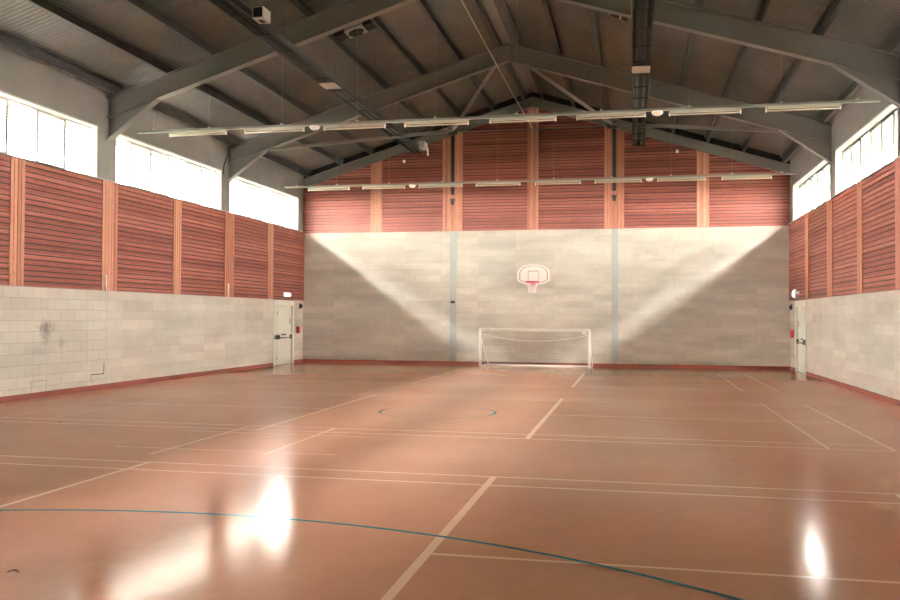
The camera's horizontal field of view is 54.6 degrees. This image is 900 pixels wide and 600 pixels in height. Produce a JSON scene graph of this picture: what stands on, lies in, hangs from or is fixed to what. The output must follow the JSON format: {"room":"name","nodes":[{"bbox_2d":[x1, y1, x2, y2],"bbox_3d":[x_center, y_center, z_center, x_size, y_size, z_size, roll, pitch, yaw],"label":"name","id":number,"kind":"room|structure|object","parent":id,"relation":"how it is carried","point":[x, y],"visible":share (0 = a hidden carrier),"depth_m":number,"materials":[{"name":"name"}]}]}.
{"room":"sports hall","nodes":[
{"label":"sports hall","id":0,"kind":"room"},
{"bbox_2d":[0,45,303,396],"bbox_3d":[-9.888,-1.623,14.989,0.420,7.300,38.700,0,-1,12],"label":"wall","id":1,"kind":"structure","parent":0,"point":[62,337],"depth_m":21.55,"materials":[{"name":"grey paint"}]},
{"bbox_2d":[0,154,9,284],"bbox_3d":[-9.323,-1.656,16.547,0.042,2.660,2.680,0,-1,12],"label":"cladding","id":2,"kind":"object","parent":1,"relation":"attached to","point":[4,159],"visible":1,"depth_m":17.72,"materials":[{"name":"red wood"}]},
{"bbox_2d":[7,156,24,285],"bbox_3d":[-8.994,-1.625,18.072,0.058,2.660,0.440,0,-1,12],"label":"pilaster","id":3,"kind":"object","parent":1,"relation":"attached to","point":[16,223],"visible":1,"depth_m":18.04,"materials":[{"name":"brown wood"}]},
{"bbox_2d":[31,380,46,392],"bbox_3d":[-8.871,1.858,18.793,0.007,0.245,0.500,0,-1,12],"label":"access hatch","id":4,"kind":"object","parent":1,"relation":"attached to","point":[40,385],"visible":1,"depth_m":18.79,"materials":[{"name":"grey"}]},
{"bbox_2d":[0,90,97,176],"bbox_3d":[-9.196,-3.601,18.098,0.372,1.280,5.710,0,-1,12],"label":"window","id":5,"kind":"structure","parent":1,"relation":"in","point":[90,130],"depth_m":19.85,"materials":[{"name":"grey"}]},
{"bbox_2d":[24,160,101,289],"bbox_3d":[-8.677,-1.594,19.619,0.042,2.660,2.720,0,-1,12],"label":"cladding","id":6,"kind":"object","parent":1,"relation":"attached to","point":[63,210],"visible":1,"depth_m":19.51,"materials":[{"name":"red wood"}]},
{"bbox_2d":[106,291,107,383],"bbox_3d":[-8.359,0.905,21.239,0.002,2.260,0.014,0,-1,12],"label":"joint","id":7,"kind":"object","parent":1,"relation":"attached to","point":[107,291],"visible":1,"depth_m":21.25,"materials":[{"name":"grey"}]},
{"bbox_2d":[100,180,117,290],"bbox_3d":[-8.323,-1.560,21.266,0.058,2.660,0.650,0,-1,12],"label":"pilaster","id":8,"kind":"object","parent":1,"relation":"attached to","point":[109,237],"visible":1,"depth_m":21.24,"materials":[{"name":"brown wood"}]},
{"bbox_2d":[104,275,106,290],"bbox_3d":[-8.315,-0.409,21.042,0.052,0.400,0.090,0,-1,12],"label":"conduit","id":9,"kind":"object","parent":8,"relation":"attached to","point":[105,277],"visible":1,"depth_m":21.02,"materials":[{"name":"white plastic"}]},
{"bbox_2d":[0,100,265,191],"bbox_3d":[-10.664,-4.914,15.372,1.380,0.469,39.000,0,-1,12],"label":"trim","id":10,"kind":"structure","parent":1,"relation":"attached to","point":[30,110],"depth_m":23.03,"materials":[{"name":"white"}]},
{"bbox_2d":[0,363,272,402],"bbox_3d":[-9.982,1.937,13.470,0.025,0.120,35.830,0,-1,12],"label":"baseboard","id":11,"kind":"structure","parent":1,"relation":"attached to","point":[180,376],"depth_m":21.63,"materials":[{"name":"red wood"}]},
{"bbox_2d":[117,184,172,293],"bbox_3d":[-7.989,-1.527,22.892,0.042,2.660,2.670,0,-1,12],"label":"cladding","id":12,"kind":"object","parent":1,"relation":"attached to","point":[145,238],"visible":1,"depth_m":22.80,"materials":[{"name":"red wood"}]},
{"bbox_2d":[0,152,304,231],"bbox_3d":[-8.945,-2.962,18.266,0.074,0.020,31.948,0,-1,12],"label":"trim","id":13,"kind":"structure","parent":1,"relation":"attached to","point":[0,152],"depth_m":22.24,"materials":[{"name":"beige"}]},
{"bbox_2d":[115,134,221,208],"bbox_3d":[-7.874,-3.473,24.389,0.372,1.280,5.670,0,-1,12],"label":"window","id":14,"kind":"structure","parent":1,"relation":"in","point":[215,173],"depth_m":24.57,"materials":[{"name":"grey"}]},
{"bbox_2d":[171,198,181,293],"bbox_3d":[-7.662,-1.496,24.412,0.058,2.660,0.440,0,-1,12],"label":"pilaster","id":15,"kind":"object","parent":1,"relation":"attached to","point":[177,204],"visible":1,"depth_m":24.36,"materials":[{"name":"brown wood"}]},
{"bbox_2d":[181,201,224,295],"bbox_3d":[-7.347,-1.465,25.950,0.042,2.660,2.700,0,-1,12],"label":"cladding","id":16,"kind":"object","parent":1,"relation":"attached to","point":[202,232],"visible":1,"depth_m":25.86,"materials":[{"name":"red wood"}]},
{"bbox_2d":[223,212,233,296],"bbox_3d":[-6.998,-1.432,27.572,0.058,2.660,0.620,0,-1,12],"label":"pilaster","id":17,"kind":"object","parent":1,"relation":"attached to","point":[229,217],"visible":1,"depth_m":27.55,"materials":[{"name":"brown wood"}]},
{"bbox_2d":[234,214,267,298],"bbox_3d":[-6.668,-1.400,29.178,0.042,2.660,2.660,0,-1,12],"label":"cladding","id":18,"kind":"object","parent":1,"relation":"attached to","point":[250,235],"visible":1,"depth_m":29.10,"materials":[{"name":"red wood"}]},
{"bbox_2d":[230,176,298,229],"bbox_3d":[-6.578,-3.348,30.558,0.372,1.280,5.780,0,-1,12],"label":"window","id":19,"kind":"structure","parent":1,"relation":"in","point":[293,200],"depth_m":31.45,"materials":[{"name":"grey"}]},
{"bbox_2d":[267,223,273,298],"bbox_3d":[-6.338,-1.369,30.713,0.058,2.660,0.480,0,-1,12],"label":"pilaster","id":20,"kind":"object","parent":1,"relation":"attached to","point":[270,226],"visible":1,"depth_m":30.67,"materials":[{"name":"brown wood"}]},
{"bbox_2d":[273,300,293,365],"bbox_3d":[-6.194,1.187,32.000,0.215,2.370,1.920,0,-1,12],"label":"door","id":21,"kind":"structure","parent":1,"relation":"in","point":[283,310],"depth_m":32.13,"materials":[{"name":"white paint"}]},
{"bbox_2d":[273,225,303,300],"bbox_3d":[-5.996,-1.335,32.378,0.042,2.660,2.920,0,-1,12],"label":"cladding","id":22,"kind":"object","parent":1,"relation":"attached to","point":[288,243],"visible":1,"depth_m":32.31,"materials":[{"name":"red wood"}]},
{"bbox_2d":[303,232,304,300],"bbox_3d":[-5.685,-1.308,33.840,0.049,2.665,0.066,0,-1,12],"label":"trim","id":23,"kind":"structure","parent":1,"relation":"attached to","point":[303,232],"depth_m":33.87,"materials":[{"name":"orange wood"}]},
{"bbox_2d":[106,0,899,140],"bbox_3d":[0.411,-5.315,19.491,17.980,4.810,0.240,0,-1,12],"label":"frame","id":24,"kind":"object","parent":1,"relation":"attached to","point":[876,70],"visible":0.93,"depth_m":18.79,"materials":[{"name":"grey paint"}]},
{"bbox_2d":[541,0,574,107],"bbox_3d":[0.523,-7.500,12.920,0.170,0.190,38.700,0,-1,12],"label":"purlin","id":25,"kind":"object","parent":24,"relation":"on","point":[544,3],"visible":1,"depth_m":23.84,"materials":[{"name":"grey metal"}]},
{"bbox_2d":[704,0,770,142],"bbox_3d":[5.106,-6.039,11.927,0.170,0.190,38.700,0,-1,12],"label":"purlin","id":26,"kind":"object","parent":24,"relation":"on","point":[761,7],"visible":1,"depth_m":21.65,"materials":[{"name":"grey metal"}]},
{"bbox_2d":[740,0,846,151],"bbox_3d":[6.278,-5.665,11.673,0.170,0.190,38.700,0,-1,12],"label":"purlin","id":27,"kind":"object","parent":24,"relation":"on","point":[833,8],"visible":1,"depth_m":20.39,"materials":[{"name":"grey metal"}]},
{"bbox_2d":[227,43,831,180],"bbox_3d":[1.737,-5.187,25.802,17.980,4.810,0.240,0,-1,12],"label":"frame","id":28,"kind":"object","parent":1,"relation":"attached to","point":[814,135],"visible":0.91,"depth_m":25.64,"materials":[{"name":"grey paint"}]},
{"bbox_2d":[0,31,312,176],"bbox_3d":[-9.431,-5.254,14.966,0.240,0.190,38.700,0,-1,12],"label":"purlin","id":29,"kind":"object","parent":28,"relation":"on","point":[10,42],"visible":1,"depth_m":20.48,"materials":[{"name":"grey metal"}]},
{"bbox_2d":[24,0,344,164],"bbox_3d":[-8.107,-5.673,14.697,0.170,0.190,38.700,0,-1,12],"label":"purlin","id":30,"kind":"object","parent":28,"relation":"on","point":[51,7],"visible":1,"depth_m":19.76,"materials":[{"name":"grey metal"}]},
{"bbox_2d":[122,0,374,154],"bbox_3d":[-6.931,-6.046,14.457,0.170,0.190,38.700,0,-1,12],"label":"purlin","id":31,"kind":"object","parent":28,"relation":"on","point":[143,6],"visible":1,"depth_m":20.63,"materials":[{"name":"grey metal"}]},
{"bbox_2d":[284,0,434,130],"bbox_3d":[-4.628,-6.775,13.988,0.170,0.190,38.700,0,-1,12],"label":"purlin","id":32,"kind":"object","parent":28,"relation":"on","point":[299,6],"visible":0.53,"depth_m":23.80,"materials":[{"name":"grey metal"}]},
{"bbox_2d":[334,19,376,41],"bbox_3d":[-2.381,-6.802,21.948,1.029,0.423,0.480,0,-1,12],"label":"fan","id":33,"kind":"object","parent":32,"relation":"attached to","point":[367,25],"visible":0.98,"depth_m":21.84,"materials":[{"name":"black metal"}]},
{"bbox_2d":[349,28,363,36],"bbox_3d":[-2.359,-6.730,21.942,0.400,0.030,0.400,-18,-5,11],"label":"fan grille","id":34,"kind":"object","parent":33,"relation":"attached to","point":[353,32],"depth_m":21.87,"materials":[{"name":"black metal"}]},
{"bbox_2d":[370,15,464,116],"bbox_3d":[-3.482,-7.138,13.754,0.170,0.190,38.700,0,-1,12],"label":"purlin","id":35,"kind":"object","parent":28,"relation":"on","point":[379,22],"visible":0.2,"depth_m":24.56,"materials":[{"name":"grey metal"}]},
{"bbox_2d":[416,0,495,110],"bbox_3d":[-2.335,-7.501,13.521,0.170,0.190,38.700,0,-1,12],"label":"purlin","id":36,"kind":"object","parent":28,"relation":"on","point":[425,5],"visible":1,"depth_m":24.38,"materials":[{"name":"grey metal"}]},
{"bbox_2d":[471,0,526,99],"bbox_3d":[-1.218,-7.855,13.293,0.170,0.190,38.700,0,-1,12],"label":"purlin","id":37,"kind":"object","parent":28,"relation":"on","point":[479,6],"visible":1,"depth_m":25.14,"materials":[{"name":"grey metal"}]},
{"bbox_2d":[500,0,543,98],"bbox_3d":[-0.591,-7.855,13.161,0.170,0.190,38.700,0,-1,12],"label":"purlin","id":38,"kind":"object","parent":28,"relation":"on","point":[504,6],"visible":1,"depth_m":24.64,"materials":[{"name":"grey metal"}]},
{"bbox_2d":[588,8,606,110],"bbox_3d":[1.666,-7.135,12.672,0.170,0.190,38.700,0,-1,12],"label":"purlin","id":39,"kind":"object","parent":28,"relation":"on","point":[592,16],"visible":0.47,"depth_m":23.60,"materials":[{"name":"grey metal"}]},
{"bbox_2d":[670,0,704,133],"bbox_3d":[3.953,-6.407,12.177,0.170,0.190,38.700,0,-1,12],"label":"purlin","id":40,"kind":"object","parent":28,"relation":"on","point":[691,38],"visible":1,"depth_m":22.48,"materials":[{"name":"grey metal"}]},
{"bbox_2d":[779,26,899,162],"bbox_3d":[7.597,-5.245,11.387,0.240,0.190,38.700,0,-1,12],"label":"purlin","id":41,"kind":"object","parent":28,"relation":"on","point":[892,44],"visible":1,"depth_m":21.35,"materials":[{"name":"grey metal"}]},
{"bbox_2d":[0,362,899,599],"bbox_3d":[-0.950,2.104,13.035,18.480,0.152,39.300,0,-1,12],"label":"floor","id":42,"kind":"structure","parent":0,"point":[302,480],"depth_m":9.05,"materials":[{"name":"laminate"}]},
{"bbox_2d":[479,328,592,367],"bbox_3d":[3.084,1.712,31.319,4.042,1.380,0.743,0,-1,14],"label":"goal","id":43,"kind":"object","parent":42,"relation":"on","point":[481,345],"visible":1,"depth_m":31.27,"materials":[{"name":"white metal"}]},
{"bbox_2d":[0,0,899,193],"bbox_3d":[-0.911,-6.433,13.200,21.680,3.610,39.500,0,-1,12],"label":"ceiling","id":44,"kind":"structure","parent":0,"point":[870,23],"depth_m":22.95,"materials":[{"name":"metal"}]},
{"bbox_2d":[207,0,428,155],"bbox_3d":[-2.606,-5.937,21.214,0.614,1.985,16.205,0,-1,12],"label":"heater","id":45,"kind":"object","parent":44,"relation":"hanging from","point":[236,10],"visible":0.94,"depth_m":19.12,"materials":[{"name":"grey metal"}]},
{"bbox_2d":[251,6,270,23],"bbox_3d":[-3.483,-5.194,15.915,0.290,0.225,0.335,0,-1,12],"label":"junction box","id":46,"kind":"object","parent":45,"relation":"attached to","point":[260,14],"visible":1,"depth_m":15.78,"materials":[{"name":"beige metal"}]},
{"bbox_2d":[137,12,879,133],"bbox_3d":[0.619,-5.896,20.430,17.500,3.529,0.260,0,-1,12],"label":"light trunking","id":47,"kind":"object","parent":44,"relation":"hanging from","point":[856,100],"depth_m":20.19,"materials":[{"name":"grey metal"}]},
{"bbox_2d":[169,129,227,136],"bbox_3d":[-6.323,-4.177,21.854,1.550,0.120,0.120,0,-1,12],"label":"batten","id":48,"kind":"object","parent":47,"relation":"attached to","point":[223,131],"visible":1,"depth_m":21.82,"materials":[{"name":"white plastic"}]},
{"bbox_2d":[244,126,304,133],"bbox_3d":[-4.322,-4.176,21.434,1.550,0.120,0.120,0,-1,12],"label":"batten","id":49,"kind":"object","parent":47,"relation":"attached to","point":[293,128],"visible":1,"depth_m":21.39,"materials":[{"name":"white plastic"}]},
{"bbox_2d":[323,123,385,130],"bbox_3d":[-2.306,-4.175,21.010,1.550,0.120,0.120,0,-1,12],"label":"batten","id":50,"kind":"object","parent":47,"relation":"attached to","point":[362,125],"visible":1,"depth_m":20.98,"materials":[{"name":"white plastic"}]},
{"bbox_2d":[404,119,468,126],"bbox_3d":[-0.324,-4.174,20.594,1.550,0.120,0.120,0,-1,12],"label":"batten","id":51,"kind":"object","parent":47,"relation":"attached to","point":[456,121],"visible":1,"depth_m":20.56,"materials":[{"name":"white plastic"}]},
{"bbox_2d":[489,115,555,123],"bbox_3d":[1.682,-4.173,20.172,1.550,0.120,0.120,0,-1,12],"label":"batten","id":52,"kind":"object","parent":47,"relation":"attached to","point":[549,117],"visible":1,"depth_m":20.15,"materials":[{"name":"white plastic"}]},
{"bbox_2d":[576,111,645,119],"bbox_3d":[3.649,-4.172,19.759,1.550,0.120,0.120,0,-1,12],"label":"batten","id":53,"kind":"object","parent":47,"relation":"attached to","point":[642,113],"visible":1,"depth_m":19.72,"materials":[{"name":"white plastic"}]},
{"bbox_2d":[669,107,741,116],"bbox_3d":[5.655,-4.171,19.337,1.550,0.120,0.120,0,-1,12],"label":"batten","id":54,"kind":"object","parent":47,"relation":"attached to","point":[736,109],"visible":1,"depth_m":19.30,"materials":[{"name":"white plastic"}]},
{"bbox_2d":[765,103,841,112],"bbox_3d":[7.662,-4.170,18.915,1.550,0.120,0.120,0,-1,12],"label":"batten","id":55,"kind":"object","parent":47,"relation":"attached to","point":[831,105],"visible":1,"depth_m":18.89,"materials":[{"name":"white plastic"}]},
{"bbox_2d":[285,123,796,187],"bbox_3d":[2.593,-5.757,29.824,17.500,3.425,0.090,0,-1,12],"label":"light trunking","id":56,"kind":"object","parent":44,"relation":"hanging from","point":[781,173],"visible":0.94,"depth_m":29.66,"materials":[{"name":"grey metal"}]},
{"bbox_2d":[308,186,349,190],"bbox_3d":[-4.349,-3.987,31.247,1.550,0.120,0.120,0,-1,12],"label":"batten","id":57,"kind":"object","parent":56,"relation":"attached to","point":[348,187],"visible":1,"depth_m":31.21,"materials":[{"name":"white plastic"}]},
{"bbox_2d":[362,185,404,189],"bbox_3d":[-2.348,-3.986,30.827,1.550,0.120,0.120,0,-1,12],"label":"batten","id":58,"kind":"object","parent":56,"relation":"attached to","point":[395,186],"visible":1,"depth_m":30.79,"materials":[{"name":"white plastic"}]},
{"bbox_2d":[419,183,462,187],"bbox_3d":[-0.332,-3.985,30.403,1.550,0.120,0.120,0,-1,12],"label":"batten","id":59,"kind":"object","parent":56,"relation":"attached to","point":[452,184],"visible":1,"depth_m":30.36,"materials":[{"name":"white plastic"}]},
{"bbox_2d":[476,182,520,186],"bbox_3d":[1.650,-3.983,29.986,1.550,0.120,0.120,0,-1,12],"label":"batten","id":60,"kind":"object","parent":56,"relation":"attached to","point":[488,183],"visible":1,"depth_m":29.95,"materials":[{"name":"white plastic"}]},
{"bbox_2d":[535,180,580,184],"bbox_3d":[3.656,-3.982,29.565,1.550,0.120,0.120,0,-1,12],"label":"batten","id":61,"kind":"object","parent":56,"relation":"attached to","point":[561,181],"visible":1,"depth_m":29.55,"materials":[{"name":"white plastic"}]},
{"bbox_2d":[595,178,641,183],"bbox_3d":[5.623,-3.981,29.151,1.550,0.120,0.120,0,-1,12],"label":"batten","id":62,"kind":"object","parent":56,"relation":"attached to","point":[634,179],"visible":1,"depth_m":29.12,"materials":[{"name":"white plastic"}]},
{"bbox_2d":[657,177,705,181],"bbox_3d":[7.630,-3.980,28.730,1.550,0.120,0.120,0,-1,12],"label":"batten","id":63,"kind":"object","parent":56,"relation":"attached to","point":[670,178],"visible":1,"depth_m":28.69,"materials":[{"name":"white plastic"}]},
{"bbox_2d":[722,175,771,179],"bbox_3d":[9.636,-3.979,28.308,1.550,0.120,0.120,0,-1,12],"label":"batten","id":64,"kind":"object","parent":56,"relation":"attached to","point":[743,176],"visible":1,"depth_m":28.27,"materials":[{"name":"white plastic"}]},
{"bbox_2d":[608,13,627,21],"bbox_3d":[3.910,-6.811,20.626,0.617,0.423,0.288,0,-1,12],"label":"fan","id":65,"kind":"object","parent":44,"relation":"attached to","point":[613,15],"visible":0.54,"depth_m":20.61,"materials":[{"name":"black metal"}]},
{"bbox_2d":[631,0,654,146],"bbox_3d":[4.335,-5.930,19.806,0.398,1.767,16.305,0,-1,12],"label":"heater","id":66,"kind":"object","parent":44,"relation":"hanging from","point":[642,11],"visible":0.98,"depth_m":18.60,"materials":[{"name":"grey metal"}]},
{"bbox_2d":[303,92,790,365],"bbox_3d":[3.089,-2.646,32.243,18.600,10.130,0.360,0,-1,12],"label":"wall","id":67,"kind":"structure","parent":0,"point":[687,295],"depth_m":31.81,"materials":[{"name":"beige"}]},
{"bbox_2d":[303,165,370,232],"bbox_3d":[-4.359,-4.052,33.630,2.710,2.926,0.042,0,-1,12],"label":"cladding","id":68,"kind":"object","parent":67,"relation":"attached to","point":[325,211],"visible":0.94,"depth_m":33.57,"materials":[{"name":"red wood"}]},
{"bbox_2d":[370,161,381,231],"bbox_3d":[-2.809,-4.051,33.296,0.460,2.926,0.058,0,-1,12],"label":"pilaster","id":69,"kind":"object","parent":67,"relation":"attached to","point":[376,168],"visible":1,"depth_m":33.26,"materials":[{"name":"brown wood"}]},
{"bbox_2d":[382,139,442,231],"bbox_3d":[-1.421,-4.490,33.022,2.370,3.806,0.042,0,-1,12],"label":"cladding","id":70,"kind":"object","parent":67,"relation":"attached to","point":[416,209],"visible":0.86,"depth_m":32.98,"materials":[{"name":"red wood"}]},
{"bbox_2d":[443,132,462,230],"bbox_3d":[0.100,-4.490,32.672,0.750,3.806,0.100,0,-1,12],"label":"pilaster","id":71,"kind":"object","parent":67,"relation":"attached to","point":[452,145],"visible":0.79,"depth_m":32.66,"materials":[{"name":"brown wood"}]},
{"bbox_2d":[450,231,456,360],"bbox_3d":[0.118,-0.147,32.625,0.250,4.880,0.013,0,-1,12],"label":"strip","id":72,"kind":"object","parent":67,"relation":"attached to","point":[453,234],"visible":1,"depth_m":32.62,"materials":[{"name":"grey"}]},
{"bbox_2d":[462,109,527,230],"bbox_3d":[1.664,-4.983,32.383,2.430,4.795,0.042,0,-1,12],"label":"cladding","id":73,"kind":"object","parent":67,"relation":"attached to","point":[485,208],"visible":0.89,"depth_m":32.35,"materials":[{"name":"red wood"}]},
{"bbox_2d":[482,0,538,93],"bbox_3d":[-0.904,-8.026,13.230,0.560,0.122,38.700,0,-1,12],"label":"trim","id":74,"kind":"structure","parent":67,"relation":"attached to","point":[494,8],"depth_m":25.35,"materials":[{"name":"grey paint"}]},
{"bbox_2d":[527,107,538,229],"bbox_3d":[3.057,-4.982,32.082,0.420,4.795,0.058,0,-1,12],"label":"pilaster","id":75,"kind":"object","parent":67,"relation":"attached to","point":[532,194],"visible":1,"depth_m":32.05,"materials":[{"name":"brown wood"}]},
{"bbox_2d":[461,0,532,188],"bbox_3d":[0.981,-5.400,22.326,0.032,2.234,19.879,0,-1,12],"label":"overhead cable","id":76,"kind":"object","parent":75,"relation":"attached to","point":[461,0],"visible":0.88,"depth_m":24.85,"materials":[{"name":"grey metal"}]},
{"bbox_2d":[517,264,549,292],"bbox_3d":[2.985,-0.779,31.793,0.926,1.052,0.961,1,-1,-40],"label":"basketball hoop","id":77,"kind":"object","parent":67,"relation":"attached to","point":[532,274],"visible":1,"depth_m":31.82,"materials":[{"name":"white plastic"}]},
{"bbox_2d":[302,96,790,187],"bbox_3d":[3.047,-5.893,32.031,17.980,3.146,0.220,0,-1,12],"label":"frame","id":78,"kind":"object","parent":67,"relation":"attached to","point":[664,136],"visible":0.86,"depth_m":31.92,"materials":[{"name":"grey paint"}]},
{"bbox_2d":[303,359,789,369],"bbox_3d":[3.027,2.354,31.958,17.880,0.120,0.025,0,-1,12],"label":"baseboard","id":79,"kind":"structure","parent":67,"relation":"attached to","point":[304,360],"depth_m":31.68,"materials":[{"name":"red wood"}]},
{"bbox_2d":[539,109,603,229],"bbox_3d":[4.424,-4.981,31.803,2.370,4.795,0.042,0,-1,12],"label":"cladding","id":80,"kind":"object","parent":67,"relation":"attached to","point":[564,153],"visible":0.91,"depth_m":31.78,"materials":[{"name":"red wood"}]},
{"bbox_2d":[604,127,623,228],"bbox_3d":[5.927,-4.501,31.448,0.720,3.834,0.100,0,-1,12],"label":"pilaster","id":81,"kind":"object","parent":67,"relation":"attached to","point":[613,138],"visible":0.87,"depth_m":31.44,"materials":[{"name":"brown wood"}]},
{"bbox_2d":[612,228,617,363],"bbox_3d":[5.941,-0.144,31.401,0.230,4.880,0.013,0,-1,12],"label":"strip","id":82,"kind":"object","parent":67,"relation":"attached to","point":[614,230],"visible":1,"depth_m":31.39,"materials":[{"name":"grey"}]},
{"bbox_2d":[624,131,696,227],"bbox_3d":[7.514,-4.499,31.144,2.510,3.834,0.042,0,-1,12],"label":"cladding","id":83,"kind":"object","parent":67,"relation":"attached to","point":[647,204],"visible":0.89,"depth_m":31.13,"materials":[{"name":"red wood"}]},
{"bbox_2d":[697,150,708,226],"bbox_3d":[8.949,-4.042,30.825,0.430,2.920,0.058,0,-1,12],"label":"pilaster","id":84,"kind":"object","parent":67,"relation":"attached to","point":[702,157],"visible":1,"depth_m":30.79,"materials":[{"name":"brown wood"}]},
{"bbox_2d":[709,154,789,226],"bbox_3d":[10.477,-4.041,30.512,2.690,2.920,0.042,0,-1,12],"label":"cladding","id":85,"kind":"object","parent":67,"relation":"attached to","point":[736,202],"visible":0.95,"depth_m":30.52,"materials":[{"name":"red wood"}]},
{"bbox_2d":[790,49,899,399],"bbox_3d":[8.021,-1.614,11.225,0.420,7.300,38.700,0,-1,12],"label":"wall","id":86,"kind":"structure","parent":0,"point":[854,339],"depth_m":21.63,"materials":[{"name":"grey paint"}]},
{"bbox_2d":[790,330,793,337],"bbox_3d":[11.618,1.148,29.597,0.093,0.260,0.180,0,-1,12],"label":"fire alarm call point","id":87,"kind":"object","parent":86,"relation":"attached to","point":[791,331],"visible":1,"depth_m":29.51,"materials":[{"name":"red plastic"}]},
{"bbox_2d":[789,216,804,300],"bbox_3d":[11.459,-1.325,28.709,0.042,2.660,2.920,0,-1,12],"label":"cladding","id":88,"kind":"object","parent":86,"relation":"attached to","point":[797,228],"visible":0.99,"depth_m":28.64,"materials":[{"name":"red wood"}]},
{"bbox_2d":[792,289,799,298],"bbox_3d":[11.371,-0.211,28.695,0.122,0.340,0.820,0,-1,12],"label":"exit light","id":89,"kind":"object","parent":88,"relation":"attached to","point":[795,292],"visible":1,"depth_m":28.81,"materials":[{"name":"white plastic"}]},
{"bbox_2d":[795,300,806,374],"bbox_3d":[11.485,1.197,28.285,0.215,2.370,1.920,0,-1,12],"label":"door","id":90,"kind":"structure","parent":86,"relation":"in","point":[800,306],"depth_m":28.55,"materials":[{"name":"white paint"}]},
{"bbox_2d":[805,213,809,298],"bbox_3d":[11.101,-1.359,27.048,0.058,2.660,0.480,0,-1,12],"label":"pilaster","id":91,"kind":"object","parent":86,"relation":"attached to","point":[807,227],"visible":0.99,"depth_m":26.93,"materials":[{"name":"brown wood"}]},
{"bbox_2d":[793,159,830,219],"bbox_3d":[11.261,-3.338,26.809,0.372,1.280,5.780,0,-1,12],"label":"window","id":92,"kind":"structure","parent":86,"relation":"in","point":[800,205],"depth_m":27.70,"materials":[{"name":"grey"}]},
{"bbox_2d":[809,202,826,298],"bbox_3d":[10.786,-1.390,25.510,0.042,2.660,2.660,0,-1,12],"label":"cladding","id":93,"kind":"object","parent":86,"relation":"attached to","point":[817,217],"visible":0.98,"depth_m":25.41,"materials":[{"name":"red wood"}]},
{"bbox_2d":[827,198,833,296],"bbox_3d":[10.441,-1.423,23.907,0.058,2.660,0.620,0,-1,12],"label":"pilaster","id":94,"kind":"object","parent":86,"relation":"attached to","point":[830,232],"visible":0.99,"depth_m":23.90,"materials":[{"name":"brown wood"}]},
{"bbox_2d":[788,156,899,223],"bbox_3d":[8.479,-2.953,14.604,0.074,0.020,31.948,0,-1,12],"label":"trim","id":95,"kind":"structure","parent":86,"relation":"attached to","point":[892,161],"depth_m":21.68,"materials":[{"name":"beige"}]},
{"bbox_2d":[832,185,856,295],"bbox_3d":[10.108,-1.456,22.281,0.042,2.660,2.700,0,-1,12],"label":"cladding","id":96,"kind":"object","parent":86,"relation":"attached to","point":[844,209],"visible":0.93,"depth_m":22.19,"materials":[{"name":"red wood"}]},
{"bbox_2d":[806,371,899,406],"bbox_3d":[7.492,1.947,9.797,0.025,0.120,35.830,0,-1,12],"label":"baseboard","id":97,"kind":"structure","parent":86,"relation":"attached to","point":[890,400],"depth_m":21.05,"materials":[{"name":"red wood"}]},
{"bbox_2d":[826,118,892,172],"bbox_3d":[8.889,-4.903,11.262,1.380,0.469,39.000,0,-1,12],"label":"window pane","id":98,"kind":"structure","parent":86,"relation":"attached to","point":[889,125],"depth_m":24.91,"materials":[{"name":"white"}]},
{"bbox_2d":[857,180,863,293],"bbox_3d":[9.777,-1.487,20.747,0.058,2.660,0.440,0,-1,12],"label":"pilaster","id":99,"kind":"object","parent":86,"relation":"attached to","point":[860,268],"visible":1,"depth_m":20.74,"materials":[{"name":"brown wood"}]},
{"bbox_2d":[835,104,897,194],"bbox_3d":[9.964,-3.463,20.640,0.372,1.280,5.670,0,-1,12],"label":"window","id":100,"kind":"structure","parent":86,"relation":"in","point":[846,150],"depth_m":21.50,"materials":[{"name":"grey"}]},
{"bbox_2d":[862,162,894,292],"bbox_3d":[9.465,-1.518,19.223,0.042,2.660,2.670,0,-1,12],"label":"cladding","id":101,"kind":"object","parent":86,"relation":"attached to","point":[878,192],"visible":0.98,"depth_m":19.14,"materials":[{"name":"red wood"}]},
{"bbox_2d":[895,158,899,289],"bbox_3d":[9.116,-1.551,17.601,0.058,2.660,0.650,0,-1,12],"label":"pilaster","id":102,"kind":"object","parent":86,"relation":"attached to","point":[897,161],"visible":1,"depth_m":17.75,"materials":[{"name":"brown wood"}]},
{"label":"outside","id":103,"kind":"structure","parent":0,"visible":0},
{"bbox_3d":[0.189,2.428,20.352,132.000,0.199,140.000,0,-1,12],"label":"ground","id":104,"kind":"structure","parent":103,"visible":0},
{"bbox_2d":[0,106,288,226],"bbox_3d":[-25.452,-4.955,23.335,22.400,14.440,125.000,0,-1,12],"label":"wall","id":105,"kind":"structure","parent":104,"relation":"on","point":[20,132],"depth_m":38.33,"materials":[{"name":"grey plant"}]},
{"bbox_2d":[865,158,892,176],"bbox_3d":[25.632,-4.927,12.599,22.400,14.440,125.000,0,-1,12],"label":"wall","id":106,"kind":"structure","parent":104,"relation":"on","point":[891,159],"depth_m":70.14,"materials":[{"name":"grey plant"}]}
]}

